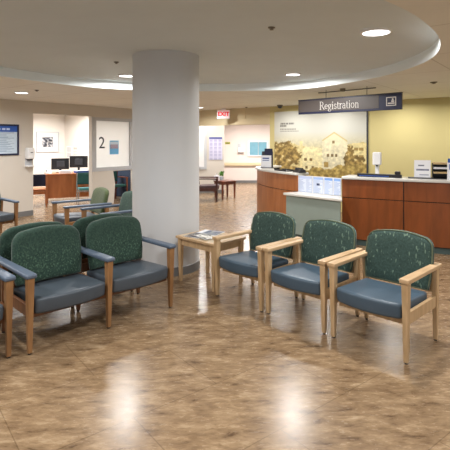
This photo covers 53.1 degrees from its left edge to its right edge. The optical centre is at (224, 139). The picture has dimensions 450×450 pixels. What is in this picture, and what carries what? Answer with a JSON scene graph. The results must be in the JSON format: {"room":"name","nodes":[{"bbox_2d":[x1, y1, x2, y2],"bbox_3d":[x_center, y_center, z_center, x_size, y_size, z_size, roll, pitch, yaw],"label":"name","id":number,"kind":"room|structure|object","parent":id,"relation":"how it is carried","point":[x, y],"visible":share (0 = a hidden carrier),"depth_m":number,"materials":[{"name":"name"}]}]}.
{"room":"hospital interior","nodes":[
{"label":"hospital interior","id":0,"kind":"room"},
{"bbox_2d":[33,114,64,195],"bbox_3d":[-6.827,0.400,11.842,0.100,2.500,6.100,0,0,36],"label":"wall","id":1,"kind":"structure","parent":0,"point":[41,122],"depth_m":13.72,"materials":[{"name":"white paint"}]},
{"bbox_2d":[36,132,58,151],"bbox_3d":[-5.399,0.060,13.710,0.030,0.620,0.760,0,0,36],"label":"framed picture","id":2,"kind":"object","parent":1,"relation":"attached to","point":[45,141],"visible":1,"depth_m":13.71},
{"bbox_2d":[0,99,131,212],"bbox_3d":[-5.702,0.400,7.948,0.121,2.500,14.100,0,0,36],"label":"wall","id":3,"kind":"structure","parent":0,"point":[16,180],"depth_m":9.77,"materials":[{"name":"beige paint"}]},
{"bbox_2d":[0,124,18,155],"bbox_3d":[-4.878,-0.005,8.963,0.032,0.650,1.610,0,0,36],"label":"notice board","id":4,"kind":"object","parent":3,"relation":"attached to","point":[9,133],"visible":1,"depth_m":9.45,"materials":[{"name":"blue paper"}]},
{"bbox_2d":[18,210,32,216],"bbox_3d":[-6.994,1.595,6.043,0.013,0.110,9.498,0,0,36],"label":"baseboard","id":5,"kind":"structure","parent":3,"relation":"attached to","point":[30,212],"depth_m":9.74,"materials":[{"name":"plastic"}]},
{"bbox_2d":[25,148,34,166],"bbox_3d":[-4.231,0.375,9.766,0.140,0.410,0.170,0,0,36],"label":"wall dispenser","id":6,"kind":"object","parent":3,"relation":"attached to","point":[29,152],"visible":1,"depth_m":9.73,"materials":[{"name":"white plastic"}]},
{"bbox_2d":[92,117,131,171],"bbox_3d":[-2.954,0.110,11.758,0.150,1.360,1.345,0,0,36],"label":"window","id":7,"kind":"structure","parent":3,"relation":"in","point":[104,130],"depth_m":11.70,"materials":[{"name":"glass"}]},
{"bbox_2d":[110,141,118,153],"bbox_3d":[-2.904,0.195,11.799,0.001,0.360,0.300,0,0,36],"label":"poster","id":8,"kind":"object","parent":7,"relation":"attached to","point":[114,145],"visible":1,"depth_m":11.81,"materials":[{"name":"blue paper"}]},
{"bbox_2d":[65,115,120,198],"bbox_3d":[-3.782,0.400,13.345,3.080,2.500,0.100,0,0,36],"label":"wall","id":9,"kind":"structure","parent":0,"point":[76,127],"depth_m":13.79,"materials":[{"name":"white paint"}]},
{"bbox_2d":[66,146,77,157],"bbox_3d":[-4.738,0.370,13.968,0.600,0.360,0.001,0,0,36],"label":"pinned papers","id":10,"kind":"object","parent":9,"relation":"attached to","point":[68,148],"visible":0.89,"depth_m":14.02,"materials":[{"name":"white paper"}]},
{"bbox_2d":[132,50,198,267],"bbox_3d":[-0.766,0.277,5.850,0.860,2.746,0.860,0,0,0],"label":"column","id":11,"kind":"structure","parent":0,"point":[165,83],"depth_m":5.47,"materials":[{"name":"paint"}]},
{"bbox_2d":[174,258,199,275],"bbox_3d":[-0.766,1.597,5.850,0.876,0.105,0.876,0,0,0],"label":"column baseboard","id":12,"kind":"structure","parent":11,"relation":"attached to","point":[188,269],"depth_m":5.56,"materials":[{"name":"plastic"}]},
{"bbox_2d":[199,125,223,189],"bbox_3d":[-1.115,0.400,14.050,2.170,2.500,0.100,0,0,0],"label":"wall","id":13,"kind":"structure","parent":0,"point":[213,166],"depth_m":14.00,"materials":[{"name":"beige paint"}]},
{"bbox_2d":[199,126,206,168],"bbox_3d":[-0.935,0.200,13.980,0.730,1.420,0.030,0,0,0],"label":"window","id":14,"kind":"structure","parent":13,"relation":"in","point":[202,129],"depth_m":13.98,"materials":[{"name":"white glass"}]},
{"bbox_2d":[199,190,221,192],"bbox_3d":[-1.115,1.600,13.994,2.170,0.100,0.012,0,0,0],"label":"baseboard","id":15,"kind":"structure","parent":13,"relation":"attached to","point":[219,191],"depth_m":13.99,"materials":[{"name":"plastic"}]},
{"bbox_2d":[209,137,221,159],"bbox_3d":[-0.290,0.260,13.993,0.420,0.720,0.014,0,0,0],"label":"notice","id":16,"kind":"object","parent":13,"relation":"attached to","point":[215,143],"visible":1,"depth_m":13.99,"materials":[{"name":"white paper"}]},
{"bbox_2d":[0,0,449,110],"bbox_3d":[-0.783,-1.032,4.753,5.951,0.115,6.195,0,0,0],"label":"ceiling","id":17,"kind":"structure","parent":0,"point":[233,42],"depth_m":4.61,"materials":[{"name":"paint"}]},
{"bbox_2d":[14,91,29,93],"bbox_3d":[-3.600,-0.860,7.970,0.254,0.060,0.254,0,0,0],"label":"recessed light","id":18,"kind":"object","parent":17,"relation":"in","point":[18,92],"visible":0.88,"depth_m":7.88,"materials":[{"name":"white plastic"}]},
{"bbox_2d":[118,73,131,76],"bbox_3d":[-1.560,-1.034,7.100,0.254,0.060,0.254,0,0,0],"label":"recessed light","id":19,"kind":"object","parent":17,"relation":"in","point":[122,74],"visible":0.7,"depth_m":7.01,"materials":[{"name":"white glass"}]},
{"bbox_2d":[0,38,439,90],"bbox_3d":[-0.783,-0.912,4.753,5.951,0.125,6.195,0,0,0],"label":"cove","id":20,"kind":"object","parent":17,"relation":"attached to","point":[426,55],"visible":0.81,"depth_m":6.88,"materials":[{"name":"paint"}]},
{"bbox_2d":[217,108,229,118],"bbox_3d":[-0.040,-0.710,12.050,0.340,0.280,0.060,0,0,4],"label":"exit sign","id":21,"kind":"object","parent":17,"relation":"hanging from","point":[223,113],"visible":1,"depth_m":12.03,"materials":[{"name":"white plastic"}]},
{"bbox_2d":[285,72,300,75],"bbox_3d":[1.050,-1.034,6.950,0.254,0.060,0.254,0,0,0],"label":"recessed light","id":22,"kind":"object","parent":17,"relation":"in","point":[287,73],"visible":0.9,"depth_m":6.90,"materials":[{"name":"white plastic"}]},
{"bbox_2d":[298,87,402,114],"bbox_3d":[1.982,-0.652,7.390,0.090,0.395,1.907,0,0,-43],"label":"sign","id":23,"kind":"object","parent":17,"relation":"hanging from","point":[384,101],"visible":1,"depth_m":7.27,"materials":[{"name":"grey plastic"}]},
{"bbox_2d":[360,28,391,36],"bbox_3d":[1.430,-1.041,4.260,0.294,0.060,0.294,0,0,0],"label":"recessed light","id":24,"kind":"object","parent":17,"relation":"in","point":[369,32],"visible":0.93,"depth_m":4.24,"materials":[{"name":"white glass"}]},
{"bbox_2d":[0,183,449,449],"bbox_3d":[0.000,1.700,8.000,26.000,0.100,24.000,0,0,0],"label":"floor","id":25,"kind":"structure","parent":0,"point":[206,371],"depth_m":3.18,"materials":[{"name":"plastic"}]},
{"bbox_2d":[0,268,15,358],"bbox_3d":[-2.316,1.211,3.116,0.681,0.878,1.456,0,0,45],"label":"seat","id":26,"kind":"object","parent":25,"relation":"on","point":[6,308],"visible":1,"depth_m":3.39,"materials":[{"name":"brown wood"}]},
{"bbox_2d":[0,196,18,233],"bbox_3d":[-3.948,1.221,7.502,0.785,0.858,0.730,0,0,42],"label":"armchair","id":27,"kind":"object","parent":25,"relation":"on","point":[5,217],"visible":0.89,"depth_m":7.51,"materials":[{"name":"grey leather"}]},
{"bbox_2d":[33,174,46,206],"bbox_3d":[-4.735,1.250,11.284,0.496,0.800,0.510,0,0,-24],"label":"chair","id":28,"kind":"object","parent":25,"relation":"on","point":[38,179],"visible":0.62,"depth_m":11.15,"materials":[{"name":"brown wood"}]},
{"bbox_2d":[0,213,132,326],"bbox_3d":[-1.702,1.211,4.627,0.681,0.878,1.456,0,0,45],"label":"seat","id":29,"kind":"object","parent":25,"relation":"on","point":[6,238],"visible":0.15,"depth_m":4.24,"materials":[{"name":"green fabric"}]},
{"bbox_2d":[45,172,88,202],"bbox_3d":[-4.119,1.270,12.310,1.490,0.760,0.660,0,0,-24],"label":"office desk","id":30,"kind":"object","parent":25,"relation":"on","point":[58,185],"visible":0.41,"depth_m":11.92,"materials":[{"name":"brown wood"}]},
{"bbox_2d":[51,158,68,172],"bbox_3d":[-4.496,0.695,12.281,0.460,0.390,0.220,0,0,-31],"label":"monitor","id":31,"kind":"object","parent":30,"relation":"on","point":[56,163],"visible":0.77,"depth_m":12.24,"materials":[{"name":"black plastic"}]},
{"bbox_2d":[45,172,75,175],"bbox_3d":[-4.119,0.907,12.310,1.490,0.035,0.660,0,0,-24],"label":"countertop","id":32,"kind":"structure","parent":30,"relation":"on","point":[53,173],"depth_m":11.96,"materials":[{"name":"brown wood"}]},
{"bbox_2d":[59,170,70,173],"bbox_3d":[-4.281,0.852,12.050,0.300,0.076,0.200,0,0,-24],"label":"paper stack","id":33,"kind":"object","parent":30,"relation":"on","point":[60,171],"visible":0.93,"depth_m":11.97,"materials":[{"name":"white paper"}]},
{"bbox_2d":[70,156,87,169],"bbox_3d":[-4.051,0.665,12.462,0.480,0.450,0.220,0,0,-19],"label":"monitor","id":34,"kind":"object","parent":30,"relation":"on","point":[75,161],"visible":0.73,"depth_m":12.43,"materials":[{"name":"black plastic"}]},
{"bbox_2d":[74,170,88,172],"bbox_3d":[-3.890,0.857,12.205,0.360,0.066,0.220,0,0,-36],"label":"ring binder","id":35,"kind":"object","parent":30,"relation":"on","point":[75,171],"visible":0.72,"depth_m":12.15,"materials":[{"name":"blue plastic"}]},
{"bbox_2d":[51,187,111,224],"bbox_3d":[-2.394,1.230,7.475,0.827,0.841,0.751,0,0,-36],"label":"armchair","id":36,"kind":"object","parent":25,"relation":"on","point":[100,195],"visible":0.66,"depth_m":7.43,"materials":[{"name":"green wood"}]},
{"bbox_2d":[76,172,88,204],"bbox_3d":[-3.545,1.250,11.566,0.496,0.800,0.510,0,0,-24],"label":"chair","id":37,"kind":"object","parent":25,"relation":"on","point":[81,178],"visible":0.49,"depth_m":11.65,"materials":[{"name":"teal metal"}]},
{"bbox_2d":[0,216,175,354],"bbox_3d":[-1.213,1.211,4.139,0.681,0.878,1.456,0,0,45],"label":"seat","id":38,"kind":"object","parent":25,"relation":"on","point":[40,253],"visible":0.97,"depth_m":4.03,"materials":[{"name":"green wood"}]},
{"bbox_2d":[80,191,131,217],"bbox_3d":[-1.670,1.221,6.730,0.785,0.858,0.730,0,0,-41],"label":"armchair","id":39,"kind":"object","parent":25,"relation":"on","point":[125,206],"visible":0.17,"depth_m":6.94,"materials":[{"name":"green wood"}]},
{"bbox_2d":[113,171,127,198],"bbox_3d":[-3.006,1.250,12.279,0.514,0.800,0.510,0,0,36],"label":"chair","id":40,"kind":"object","parent":25,"relation":"on","point":[114,172],"visible":0.43,"depth_m":12.33,"materials":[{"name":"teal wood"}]},
{"bbox_2d":[115,170,130,196],"bbox_3d":[-2.883,1.220,12.591,0.700,0.860,0.050,0,0,36],"label":"screen panel","id":41,"kind":"object","parent":25,"relation":"on","point":[125,173],"visible":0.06,"depth_m":12.55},
{"bbox_2d":[199,176,219,201],"bbox_3d":[-0.500,1.221,12.260,0.701,0.858,0.656,0,0,0],"label":"chair","id":42,"kind":"object","parent":25,"relation":"on","point":[203,187],"visible":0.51,"depth_m":11.97,"materials":[{"name":"brown wood"}]},
{"bbox_2d":[176,229,245,291],"bbox_3d":[-0.168,1.384,5.245,0.645,0.532,0.525,0,0,44],"label":"side table","id":43,"kind":"object","parent":25,"relation":"on","point":[207,245],"visible":0.73,"depth_m":5.13,"materials":[{"name":"brown wood"}]},
{"bbox_2d":[185,232,199,237],"bbox_3d":[-0.318,1.113,5.275,0.200,0.007,0.270,0,0,30],"label":"magazine","id":44,"kind":"object","parent":43,"relation":"on","point":[191,234],"visible":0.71,"depth_m":5.22,"materials":[{"name":"paper"}]},
{"bbox_2d":[194,234,215,239],"bbox_3d":[-0.208,1.104,5.165,0.200,0.007,0.270,0,0,-30],"label":"magazine","id":45,"kind":"object","parent":44,"relation":"on","point":[203,236],"visible":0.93,"depth_m":5.13,"materials":[{"name":"paper"}]},
{"bbox_2d":[197,230,223,234],"bbox_3d":[-0.168,1.095,5.335,0.270,0.007,0.200,0,0,28],"label":"magazine","id":46,"kind":"object","parent":43,"relation":"on","point":[210,232],"visible":1,"depth_m":5.31,"materials":[{"name":"paper"}]},
{"bbox_2d":[213,179,236,198],"bbox_3d":[0.000,1.400,12.800,0.520,0.500,0.420,0,0,-38],"label":"table","id":47,"kind":"object","parent":25,"relation":"on","point":[227,182],"visible":0.92,"depth_m":12.75,"materials":[{"name":"red wood"}]},
{"bbox_2d":[212,211,301,311],"bbox_3d":[0.332,1.220,4.735,0.701,0.859,0.690,0,0,-44],"label":"chair","id":48,"kind":"object","parent":25,"relation":"on","point":[268,228],"visible":0.9,"depth_m":4.74,"materials":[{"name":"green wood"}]},
{"bbox_2d":[255,165,308,213],"bbox_3d":[1.030,1.114,9.096,0.699,1.072,2.531,0,0,-6],"label":"reception desk","id":49,"kind":"object","parent":25,"relation":"on","point":[271,183],"depth_m":8.50,"materials":[{"name":"brown wood"}]},
{"bbox_2d":[260,149,272,167],"bbox_3d":[0.864,0.378,9.339,0.260,0.400,0.120,0,0,22],"label":"holder","id":50,"kind":"object","parent":49,"relation":"on","point":[267,155],"visible":0.99,"depth_m":9.33,"materials":[{"name":"grey plastic"}]},
{"bbox_2d":[261,157,269,161],"bbox_3d":[0.845,0.398,9.334,0.190,0.100,0.001,0,0,22],"label":"print","id":51,"kind":"object","parent":50,"relation":"attached to","point":[263,159],"depth_m":9.34},
{"bbox_2d":[255,165,308,174],"bbox_3d":[1.030,0.598,9.096,0.699,0.040,2.531,0,0,-6],"label":"countertop","id":52,"kind":"structure","parent":49,"relation":"on","point":[271,170],"depth_m":8.50,"materials":[{"name":"white stone"}]},
{"bbox_2d":[274,168,293,171],"bbox_3d":[1.100,0.560,8.420,0.182,0.035,0.400,0,0,-24],"label":"tray","id":53,"kind":"object","parent":49,"relation":"on","point":[282,169],"visible":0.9,"depth_m":8.35,"materials":[{"name":"black plastic"}]},
{"bbox_2d":[293,167,305,172],"bbox_3d":[1.321,0.535,8.000,0.156,0.085,0.216,0,0,-24],"label":"telephone","id":54,"kind":"object","parent":49,"relation":"on","point":[297,170],"visible":1,"depth_m":7.93,"materials":[{"name":"black plastic"}]},
{"bbox_2d":[283,192,341,236],"bbox_3d":[1.492,1.272,7.317,0.321,0.757,1.145,0,0,-43],"label":"reception desk","id":55,"kind":"object","parent":25,"relation":"on","point":[303,207],"depth_m":7.26,"materials":[{"name":"grey laminate"}]},
{"bbox_2d":[283,192,341,201],"bbox_3d":[1.492,0.913,7.317,0.321,0.040,1.145,0,0,-43],"label":"countertop","id":56,"kind":"structure","parent":55,"relation":"on","point":[298,194],"depth_m":7.24,"materials":[{"name":"white stone"}]},
{"bbox_2d":[298,175,341,195],"bbox_3d":[1.559,0.750,7.465,0.015,0.285,0.844,0,0,-44],"label":"notices","id":57,"kind":"object","parent":55,"relation":"on","point":[308,184],"visible":1,"depth_m":7.43,"materials":[{"name":"white paper"}]},
{"bbox_2d":[263,219,362,334],"bbox_3d":[0.826,1.220,4.240,0.701,0.859,0.690,0,0,-44],"label":"chair","id":58,"kind":"object","parent":25,"relation":"on","point":[322,241],"visible":0.95,"depth_m":4.24,"materials":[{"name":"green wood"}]},
{"bbox_2d":[327,229,441,364],"bbox_3d":[1.319,1.220,3.729,0.701,0.859,0.690,0,0,-44],"label":"chair","id":59,"kind":"object","parent":25,"relation":"on","point":[404,258],"visible":1,"depth_m":3.72,"materials":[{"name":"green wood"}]},
{"bbox_2d":[342,175,449,254],"bbox_3d":[3.566,1.114,6.592,3.593,1.072,0.629,0,0,21],"label":"reception desk","id":60,"kind":"object","parent":25,"relation":"on","point":[369,204],"depth_m":6.73,"materials":[{"name":"brown wood"}]},
{"bbox_2d":[373,152,381,173],"bbox_3d":[2.420,0.386,7.160,0.140,0.385,0.140,0,0,25],"label":"dispenser","id":61,"kind":"object","parent":60,"relation":"on","point":[377,156],"visible":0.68,"depth_m":7.12,"materials":[{"name":"white plastic"}]},
{"bbox_2d":[357,171,401,177],"bbox_3d":[2.399,0.528,6.999,0.660,0.100,0.093,0,0,29],"label":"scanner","id":62,"kind":"object","parent":60,"relation":"on","point":[397,173],"visible":1,"depth_m":6.93,"materials":[{"name":"black plastic"}]},
{"bbox_2d":[342,175,449,182],"bbox_3d":[3.566,0.598,6.592,3.593,0.040,0.629,0,0,21],"label":"countertop","id":63,"kind":"structure","parent":60,"relation":"on","point":[404,179],"depth_m":6.76,"materials":[{"name":"white stone"}]},
{"bbox_2d":[408,160,432,178],"bbox_3d":[2.949,0.441,6.799,0.340,0.275,0.160,0,0,20],"label":"sign","id":64,"kind":"object","parent":60,"relation":"on","point":[422,168],"visible":1,"depth_m":6.76,"materials":[{"name":"white paper"}]},
{"bbox_2d":[414,160,430,176],"bbox_3d":[2.970,0.433,6.769,0.222,0.250,0.001,0,0,20],"label":"print","id":65,"kind":"object","parent":64,"relation":"on","point":[422,168],"depth_m":6.77},
{"bbox_2d":[431,162,447,178],"bbox_3d":[3.237,0.457,6.759,0.228,0.242,0.240,0,0,20],"label":"tray","id":66,"kind":"object","parent":60,"relation":"on","point":[438,169],"visible":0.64,"depth_m":6.75,"materials":[{"name":"black plastic"}]},
{"bbox_2d":[447,158,449,179],"bbox_3d":[3.290,0.423,6.499,0.140,0.310,0.062,0,0,20],"label":"box","id":67,"kind":"object","parent":60,"relation":"on","point":[448,163],"visible":1,"depth_m":6.49,"materials":[{"name":"paper"}]},
{"bbox_2d":[224,124,269,179],"bbox_3d":[4.435,0.400,17.350,9.130,2.500,0.100,0,0,0],"label":"wall","id":68,"kind":"structure","parent":0,"point":[234,134],"depth_m":17.30,"materials":[{"name":"beige paint"}]},
{"bbox_2d":[238,144,243,153],"bbox_3d":[0.610,0.340,17.240,0.240,0.380,0.120,0,0,0],"label":"dispenser","id":69,"kind":"object","parent":68,"relation":"attached to","point":[240,150],"visible":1,"depth_m":17.18,"materials":[{"name":"white plastic"}]},
{"bbox_2d":[224,163,260,165],"bbox_3d":[4.490,0.930,17.260,9.020,0.120,0.080,0,0,0],"label":"trim","id":70,"kind":"structure","parent":68,"relation":"attached to","point":[225,164],"depth_m":17.22,"materials":[{"name":"beige wood"}]},
{"bbox_2d":[236,180,256,182],"bbox_3d":[4.490,1.600,17.294,9.020,0.100,0.012,0,0,0],"label":"baseboard","id":71,"kind":"structure","parent":68,"relation":"attached to","point":[237,181],"depth_m":17.29,"materials":[{"name":"plastic"}]},
{"bbox_2d":[248,141,267,155],"bbox_3d":[1.270,0.330,17.275,0.780,0.600,0.040,0,0,0],"label":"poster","id":72,"kind":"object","parent":68,"relation":"in","point":[255,148],"depth_m":17.27,"materials":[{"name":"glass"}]},
{"bbox_2d":[250,142,257,154],"bbox_3d":[1.103,0.330,17.277,0.325,0.500,0.015,0,0,0],"label":"blind","id":73,"kind":"object","parent":72,"relation":"attached to","point":[253,145],"depth_m":17.27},
{"bbox_2d":[258,142,266,154],"bbox_3d":[1.442,0.330,17.277,0.315,0.500,0.015,0,0,0],"label":"blind","id":74,"kind":"object","parent":72,"relation":"attached to","point":[262,146],"depth_m":17.27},
{"bbox_2d":[199,97,449,211],"bbox_3d":[3.914,0.400,9.403,13.750,2.500,0.154,0,0,38],"label":"wall","id":75,"kind":"structure","parent":0,"point":[420,130],"depth_m":9.49,"materials":[{"name":"yellow paint"}]},
{"bbox_2d":[274,111,367,177],"bbox_3d":[2.206,0.110,10.656,2.415,1.680,0.024,0,0,38],"label":"wall mural","id":76,"kind":"object","parent":75,"relation":"attached to","point":[334,145],"visible":0.88,"depth_m":10.58,"materials":[{"name":"white plastic"}]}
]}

